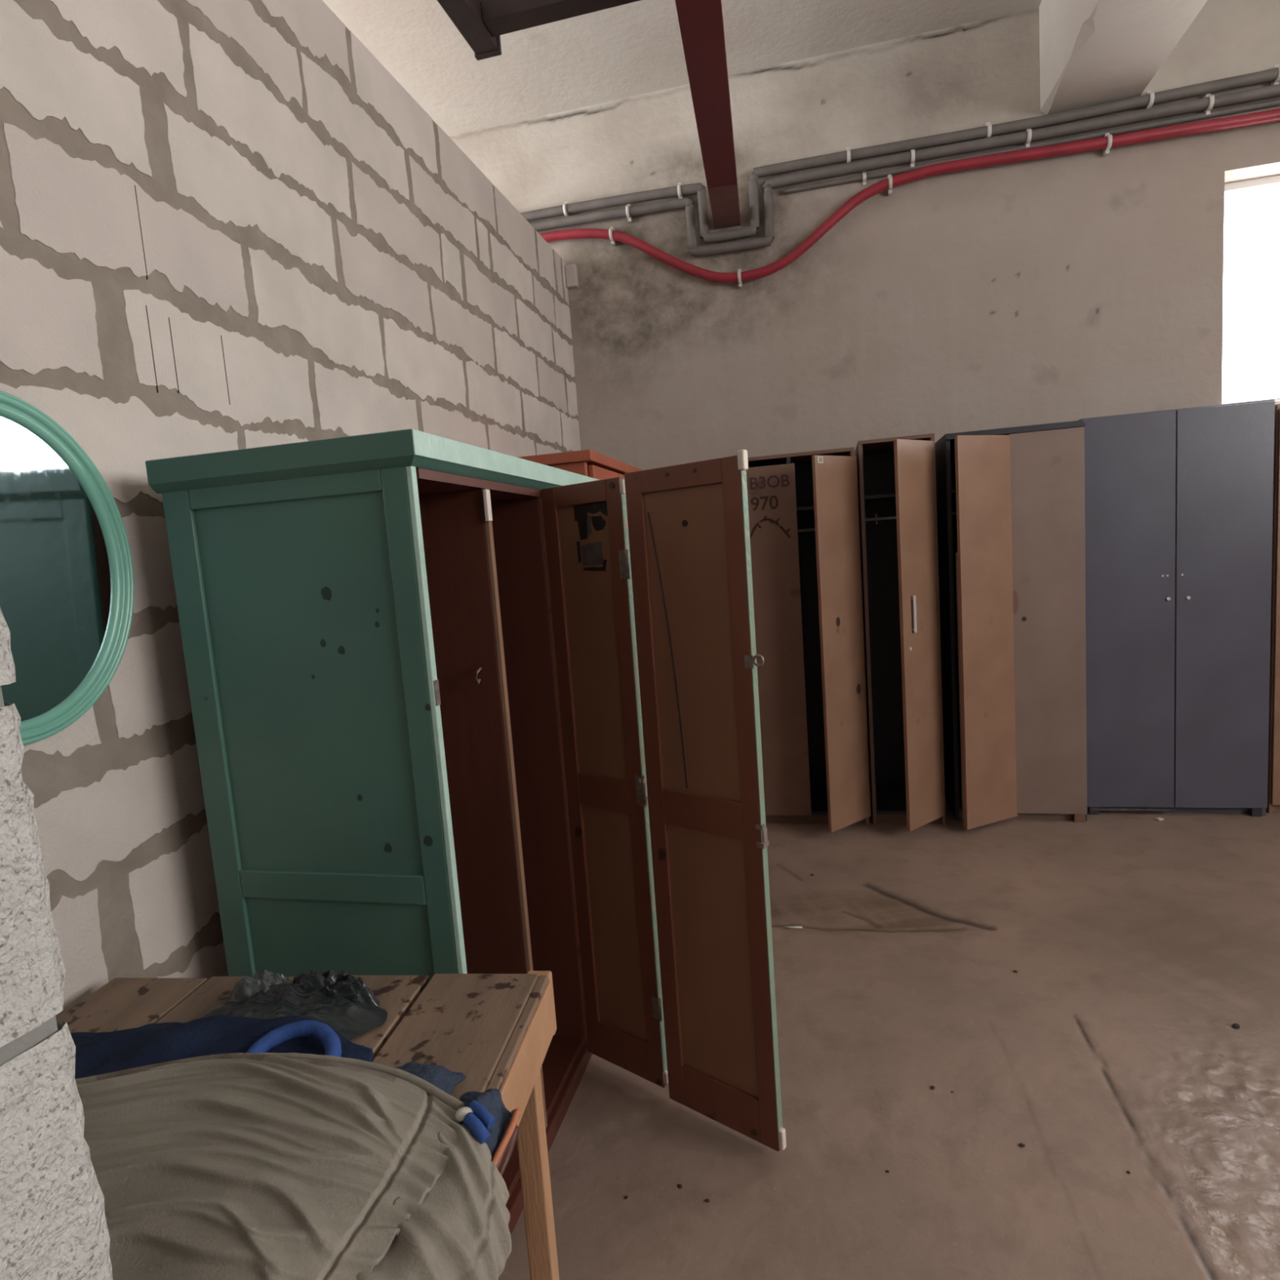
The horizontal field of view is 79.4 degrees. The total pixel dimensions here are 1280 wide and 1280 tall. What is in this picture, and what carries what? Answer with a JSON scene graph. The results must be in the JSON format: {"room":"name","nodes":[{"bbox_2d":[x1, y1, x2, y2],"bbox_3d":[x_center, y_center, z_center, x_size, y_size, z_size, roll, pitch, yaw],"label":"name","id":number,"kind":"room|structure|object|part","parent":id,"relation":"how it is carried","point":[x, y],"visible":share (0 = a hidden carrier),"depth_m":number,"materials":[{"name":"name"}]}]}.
{"room":"changing room","nodes":[
{"label":"changing room","id":0,"kind":"room"},
{"bbox_2d":[0,607,112,1279],"bbox_3d":[-0.943,-0.124,0.457,0.861,3.280,0.438,-3,7,14],"label":"pillar","id":1,"kind":"structure","parent":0,"point":[53,1224],"depth_m":0.58,"materials":[{"name":"grey concrete"}]},
{"bbox_2d":[0,0,581,1017],"bbox_3d":[-1.314,-0.143,1.177,0.203,3.361,7.700,-3,7,14],"label":"wall","id":2,"kind":"structure","parent":0,"point":[225,225],"depth_m":1.84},
{"bbox_2d":[0,390,133,745],"bbox_3d":[-1.137,-0.126,1.375,0.027,0.640,0.518,-1,7,15],"label":"wall mirror","id":3,"kind":"object","parent":2,"relation":"attached to","point":[67,574],"visible":0.97,"depth_m":1.47,"materials":[{"name":"green plastic"}]},
{"bbox_2d":[322,0,1041,136],"bbox_3d":[-0.188,-2.816,0.590,10.100,0.200,8.150,-3,7,14],"label":"ceiling","id":4,"kind":"structure","parent":0,"point":[635,48],"depth_m":4.03,"materials":[{"name":"white paint"}]},
{"bbox_2d":[436,0,640,60],"bbox_3d":[-0.837,-2.296,0.622,0.670,0.746,4.504,-3,7,14],"label":"ceiling beam","id":5,"kind":"structure","parent":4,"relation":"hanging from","point":[482,24],"depth_m":2.72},
{"bbox_3d":[-0.573,-2.237,2.888,0.100,0.091,0.024,-3,7,14],"label":"plate","id":6,"kind":"part","parent":5,"relation":"part of","materials":[{"name":"metal"}]},
{"bbox_2d":[448,0,1279,470],"bbox_3d":[0.878,-1.155,4.637,9.600,4.140,0.259,-3,7,14],"label":"wall","id":7,"kind":"structure","parent":0,"point":[1088,284],"depth_m":4.25,"materials":[{"name":"paint"}]},
{"bbox_2d":[564,263,578,288],"bbox_3d":[-0.413,-2.199,4.664,0.067,0.130,0.047,-3,7,14],"label":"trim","id":8,"kind":"structure","parent":7,"relation":"attached to","point":[571,273],"depth_m":4.64,"materials":[{"name":"white plastic"}]},
{"bbox_2d":[675,0,741,229],"bbox_3d":[-0.096,-1.971,0.864,0.154,0.070,7.295,-3,6,10],"label":"steel beam","id":9,"kind":"structure","parent":7,"relation":"attached to","point":[701,25],"depth_m":3.16,"materials":[{"name":"red paint"}]},
{"bbox_2d":[520,64,1279,243],"bbox_3d":[0.767,-2.491,4.324,9.450,0.389,0.075,-3,7,14],"label":"cable conduit","id":10,"kind":"object","parent":7,"relation":"attached to","point":[1147,100],"visible":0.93,"depth_m":4.15,"materials":[{"name":"plastic"}]},
{"bbox_2d":[529,84,1279,257],"bbox_3d":[0.772,-2.423,4.332,9.450,0.384,0.075,-3,7,14],"label":"cable conduit","id":11,"kind":"object","parent":7,"relation":"attached to","point":[1209,101],"visible":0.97,"depth_m":4.15,"materials":[{"name":"plastic"}]},
{"bbox_2d":[539,108,1279,288],"bbox_3d":[0.758,-2.275,4.352,9.400,0.474,0.080,-3,7,14],"label":"hose","id":12,"kind":"object","parent":7,"relation":"attached to","point":[1108,141],"visible":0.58,"depth_m":4.11,"materials":[{"name":"plastic"}]},
{"bbox_2d":[782,98,1279,194],"bbox_3d":[3.080,-2.623,3.776,4.690,0.072,0.042,-3,7,14],"label":"cable conduit","id":13,"kind":"object","parent":7,"relation":"attached to","point":[864,176],"visible":0.91,"depth_m":3.98,"materials":[{"name":"plastic"}]},
{"bbox_2d":[1039,0,1207,114],"bbox_3d":[1.402,-2.524,0.221,0.455,0.525,7.700,-3,7,14],"label":"beam","id":14,"kind":"structure","parent":7,"relation":"attached to","point":[1093,52],"depth_m":3.56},
{"bbox_2d":[1222,174,1279,404],"bbox_3d":[3.922,-1.821,3.807,1.900,1.190,0.270,-3,7,14],"label":"window","id":15,"kind":"structure","parent":7,"relation":"in","point":[1263,183],"depth_m":4.00,"materials":[{"name":"white paint"}]},
{"bbox_2d":[497,798,1279,1279],"bbox_3d":[0.115,1.390,1.058,10.100,0.021,8.150,-3,7,14],"label":"floor","id":16,"kind":"structure","parent":0,"point":[1136,943],"depth_m":2.10,"materials":[{"name":"concrete"}]},
{"bbox_2d":[56,970,559,1279],"bbox_3d":[-0.606,1.044,1.196,0.890,0.752,0.673,-3,6,8],"label":"work table","id":17,"kind":"object","parent":16,"relation":"on","point":[496,1030],"visible":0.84,"depth_m":1.36,"materials":[{"name":"brown wood"}]},
{"bbox_2d":[70,1015,373,1079],"bbox_3d":[-0.699,0.635,1.216,0.615,0.067,0.153,-3,6,6],"label":"bag","id":18,"kind":"object","parent":17,"relation":"on","point":[103,1052],"visible":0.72,"depth_m":1.20,"materials":[{"name":"blue fabric"}]},
{"bbox_2d":[197,968,387,1039],"bbox_3d":[-0.597,0.619,1.312,0.344,0.057,0.187,-3,7,14],"label":"plastic bag","id":19,"kind":"object","parent":17,"relation":"on","point":[344,1002],"visible":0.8,"depth_m":1.32,"materials":[{"name":"black plastic"}]},
{"bbox_2d":[75,1052,511,1279],"bbox_3d":[-0.560,0.791,0.966,0.864,0.386,0.410,-3,7,14],"label":"sack","id":20,"kind":"object","parent":17,"relation":"on","point":[266,1166],"visible":0.92,"depth_m":0.90,"materials":[{"name":"fabric"}]},
{"bbox_2d":[395,1062,466,1095],"bbox_3d":[-0.323,0.630,1.104,0.126,0.032,0.081,-3,7,14],"label":"rag","id":21,"kind":"object","parent":17,"relation":"on","point":[440,1077],"visible":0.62,"depth_m":1.10,"materials":[{"name":"blue fabric"}]},
{"bbox_2d":[458,1088,520,1175],"bbox_3d":[-0.206,0.639,1.024,0.078,0.071,0.147,-10,9,-42],"label":"glove","id":22,"kind":"object","parent":17,"relation":"on","point":[490,1122],"visible":0.91,"depth_m":0.99,"materials":[{"name":"fabric"}]},
{"bbox_3d":[-0.173,0.644,0.993,0.020,0.033,0.091,-3,7,14],"label":"orange trim","id":23,"kind":"part","parent":22,"relation":"part of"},
{"bbox_3d":[-0.190,1.003,1.410,0.044,0.728,0.040,-3,6,8],"label":"leg","id":24,"kind":"part","parent":17,"relation":"part of","materials":[{"name":"brown wood"}]},
{"bbox_2d":[145,428,786,1235],"bbox_3d":[-0.206,0.397,2.184,1.187,1.760,1.378,-3,7,14],"label":"wardrobe","id":25,"kind":"object","parent":16,"relation":"on","point":[457,707],"visible":0.93,"depth_m":1.82,"materials":[{"name":"green paint"}]},
{"bbox_3d":[-0.651,0.512,1.625,0.560,1.680,0.028,-3,7,14],"label":"panel","id":26,"kind":"part","parent":25,"relation":"part of","materials":[{"name":"green paint"}]},
{"bbox_3d":[-0.551,-0.430,2.160,0.600,0.065,1.378,-3,7,14],"label":"cornice","id":27,"kind":"part","parent":25,"relation":"part of","materials":[{"name":"green paint"}]},
{"bbox_3d":[-0.374,0.500,1.552,0.012,1.680,0.018,-3,7,14],"label":"post","id":28,"kind":"part","parent":25,"relation":"part of","materials":[{"name":"green paint"}]},
{"bbox_3d":[-0.397,0.103,1.506,0.002,0.050,0.016,-3,7,14],"label":"keyhole plate","id":29,"kind":"part","parent":25,"relation":"part of","materials":[{"name":"metal"}]},
{"bbox_3d":[-0.259,-0.451,2.088,0.003,0.047,1.378,-3,7,14],"label":"cornice","id":30,"kind":"part","parent":25,"relation":"part of","materials":[{"name":"green paint"}]},
{"bbox_3d":[-0.097,0.379,2.128,0.192,1.500,0.006,1,8,39],"label":"panel","id":31,"kind":"part","parent":25,"relation":"part of","materials":[{"name":"brown wood"}]},
{"bbox_3d":[-0.097,0.409,2.132,0.286,1.662,0.022,1,8,39],"label":"frame","id":32,"kind":"part","parent":25,"relation":"part of","materials":[{"name":"brown wood"}]},
{"bbox_3d":[0.013,0.426,2.041,0.018,0.022,0.024,1,8,39],"label":"lock plate","id":33,"kind":"part","parent":25,"relation":"part of","materials":[{"name":"metal"}]},
{"bbox_3d":[0.156,0.389,1.905,0.243,1.515,0.006,1,8,39],"label":"panel","id":34,"kind":"part","parent":25,"relation":"part of","materials":[{"name":"brown wood"}]},
{"bbox_3d":[0.156,0.418,1.908,0.336,1.677,0.022,1,8,39],"label":"frame","id":35,"kind":"part","parent":25,"relation":"part of","materials":[{"name":"brown wood"}]},
{"bbox_3d":[0.286,0.457,1.805,0.019,0.055,0.024,1,8,39],"label":"lock plate","id":36,"kind":"part","parent":25,"relation":"part of","materials":[{"name":"metal"}]},
{"bbox_2d":[517,449,641,484],"bbox_3d":[-0.312,0.176,3.470,0.610,1.870,0.890,-3,7,14],"label":"locker","id":37,"kind":"object","parent":16,"relation":"on","point":[588,463],"visible":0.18,"depth_m":2.92,"materials":[{"name":"orange paint"}]},
{"bbox_3d":[-0.081,0.198,3.210,0.020,1.790,0.380,-3,7,14],"label":"door","id":38,"kind":"part","parent":37,"relation":"part of","materials":[{"name":"orange paint"}]},
{"bbox_2d":[783,925,802,928],"bbox_3d":[0.601,1.127,3.024,0.070,0.008,0.008,-3,6,11],"label":"cigarette butt","id":39,"kind":"object","parent":16,"relation":"on","point":[784,926],"visible":1,"depth_m":3.02,"materials":[{"name":"paper"}]},
{"bbox_2d":[746,447,871,832],"bbox_3d":[0.834,0.008,4.132,0.693,1.953,0.741,-3,7,14],"label":"wardrobe","id":40,"kind":"object","parent":16,"relation":"on","point":[803,507],"visible":0.95,"depth_m":3.97,"materials":[{"name":"laminate"}]},
{"bbox_3d":[0.661,0.028,4.051,0.385,1.845,0.018,-3,7,14],"label":"door","id":41,"kind":"part","parent":40,"relation":"part of","materials":[{"name":"laminate"}]},
{"bbox_3d":[0.875,-0.034,4.251,0.018,1.867,0.470,-3,7,14],"label":"panel","id":42,"kind":"part","parent":40,"relation":"part of","materials":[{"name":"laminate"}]},
{"bbox_2d":[796,506,814,513],"bbox_3d":[0.813,-0.700,4.193,0.643,0.016,0.442,-3,7,14],"label":"shelf","id":43,"kind":"object","parent":40,"relation":"attached to","point":[801,509],"depth_m":4.01,"materials":[{"name":"laminate"}]},
{"bbox_3d":[0.814,-0.589,4.175,0.643,0.016,0.016,-3,7,14],"label":"hanging rod","id":44,"kind":"part","parent":40,"relation":"part of","materials":[{"name":"metal"}]},
{"bbox_3d":[0.913,-0.062,4.485,0.649,1.867,0.006,-3,7,14],"label":"panel","id":45,"kind":"part","parent":40,"relation":"part of","materials":[{"name":"laminate"}]},
{"bbox_3d":[1.011,0.024,3.842,0.320,1.850,0.018,-9,8,-37],"label":"door","id":46,"kind":"part","parent":40,"relation":"part of","materials":[{"name":"laminate"}]},
{"bbox_3d":[1.185,-0.014,4.181,0.018,1.935,0.480,-3,7,14],"label":"panel","id":47,"kind":"part","parent":40,"relation":"part of","materials":[{"name":"laminate"}]},
{"bbox_2d":[854,433,946,831],"bbox_3d":[1.361,-0.034,4.027,0.360,1.983,0.730,-3,7,14],"label":"wardrobe","id":48,"kind":"object","parent":16,"relation":"on","point":[896,475],"visible":0.96,"depth_m":3.88,"materials":[{"name":"laminate"}]},
{"bbox_3d":[1.225,-0.033,4.190,0.018,1.965,0.480,-3,7,14],"label":"panel","id":49,"kind":"part","parent":48,"relation":"part of","materials":[{"name":"laminate"}]},
{"bbox_2d":[864,493,895,502],"bbox_3d":[1.342,-0.756,4.080,0.318,0.016,0.442,-3,7,14],"label":"shelf","id":50,"kind":"object","parent":48,"relation":"attached to","point":[885,498],"depth_m":3.98,"materials":[{"name":"laminate"}]},
{"bbox_3d":[1.343,-0.645,4.062,0.318,0.016,0.016,-3,7,14],"label":"hanging rod","id":51,"kind":"part","parent":48,"relation":"part of","materials":[{"name":"metal"}]},
{"bbox_3d":[1.443,-0.103,4.374,0.324,1.897,0.006,-3,7,14],"label":"panel","id":52,"kind":"part","parent":48,"relation":"part of","materials":[{"name":"laminate"}]},
{"bbox_3d":[1.318,-0.124,3.706,0.019,0.180,0.016,-9,8,-37],"label":"handle","id":53,"kind":"part","parent":48,"relation":"part of","materials":[{"name":"metal"}]},
{"bbox_3d":[1.374,-0.015,3.777,0.305,1.890,0.018,-9,8,-37],"label":"door","id":54,"kind":"part","parent":48,"relation":"part of","materials":[{"name":"laminate"}]},
{"bbox_3d":[1.557,-0.048,4.108,0.018,1.965,0.480,-3,7,14],"label":"panel","id":55,"kind":"part","parent":48,"relation":"part of","materials":[{"name":"laminate"}]},
{"bbox_2d":[934,419,1087,829],"bbox_3d":[1.915,-0.069,3.982,0.620,1.983,0.703,-3,7,14],"label":"wardrobe","id":56,"kind":"object","parent":16,"relation":"on","point":[1011,501],"visible":0.94,"depth_m":3.80,"materials":[{"name":"laminate"}]},
{"bbox_3d":[1.650,-0.060,4.162,0.018,1.965,0.480,-3,7,14],"label":"panel","id":57,"kind":"part","parent":56,"relation":"part of","materials":[{"name":"laminate"}]},
{"bbox_2d":[951,488,955,496],"bbox_3d":[1.893,-0.789,4.022,0.578,0.016,0.442,-3,7,14],"label":"shelf","id":58,"kind":"object","parent":56,"relation":"attached to","point":[953,491],"depth_m":3.90,"materials":[{"name":"laminate"}]},
{"bbox_3d":[1.994,-0.137,4.316,0.584,1.897,0.006,-3,7,14],"label":"panel","id":59,"kind":"part","parent":56,"relation":"part of","materials":[{"name":"laminate"}]},
{"bbox_3d":[1.707,-0.028,3.787,0.345,1.915,0.018,-7,7,-23],"label":"door","id":60,"kind":"part","parent":56,"relation":"part of","materials":[{"name":"laminate"}]},
{"bbox_3d":[1.813,-1.009,3.737,0.620,0.015,0.022,-3,7,14],"label":"edge rail","id":61,"kind":"part","parent":56,"relation":"part of","materials":[{"name":"laminate"}]},
{"bbox_3d":[2.021,-0.063,3.813,0.328,1.905,0.018,-3,7,14],"label":"door","id":62,"kind":"part","parent":56,"relation":"part of","materials":[{"name":"laminate"}]},
{"bbox_2d":[1078,399,1275,816],"bbox_3d":[2.676,-0.136,4.006,0.810,2.003,0.508,-3,7,14],"label":"wardrobe","id":63,"kind":"object","parent":16,"relation":"on","point":[1179,502],"visible":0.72,"depth_m":3.76,"materials":[{"name":"laminate"}]},
{"bbox_3d":[2.424,-0.116,3.824,0.399,1.950,0.018,-3,7,14],"label":"door","id":64,"kind":"part","parent":63,"relation":"part of","materials":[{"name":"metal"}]},
{"bbox_3d":[2.816,-0.134,3.728,0.398,1.950,0.018,-3,7,14],"label":"door","id":65,"kind":"part","parent":63,"relation":"part of","materials":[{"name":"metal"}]},
{"bbox_3d":[3.064,-0.146,3.927,0.018,1.985,0.480,-3,7,14],"label":"panel","id":66,"kind":"part","parent":63,"relation":"part of","materials":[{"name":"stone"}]},
{"bbox_2d":[1231,1022,1239,1028],"bbox_3d":[1.748,1.131,2.260,0.018,0.008,0.022,2,9,44],"label":"crumb","id":67,"kind":"object","parent":16,"relation":"on","point":[1235,1025],"visible":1,"depth_m":2.26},
{"bbox_2d":[1266,404,1279,813],"bbox_3d":[3.455,-0.166,3.857,0.715,1.983,0.500,-3,7,14],"label":"wardrobe","id":68,"kind":"object","parent":16,"relation":"on","point":[1273,762],"visible":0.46,"depth_m":3.73,"materials":[{"name":"laminate"}]},
{"bbox_3d":[3.226,-0.141,3.665,0.352,1.910,0.018,-3,7,14],"label":"door","id":69,"kind":"part","parent":68,"relation":"part of","materials":[{"name":"laminate"}]}
]}

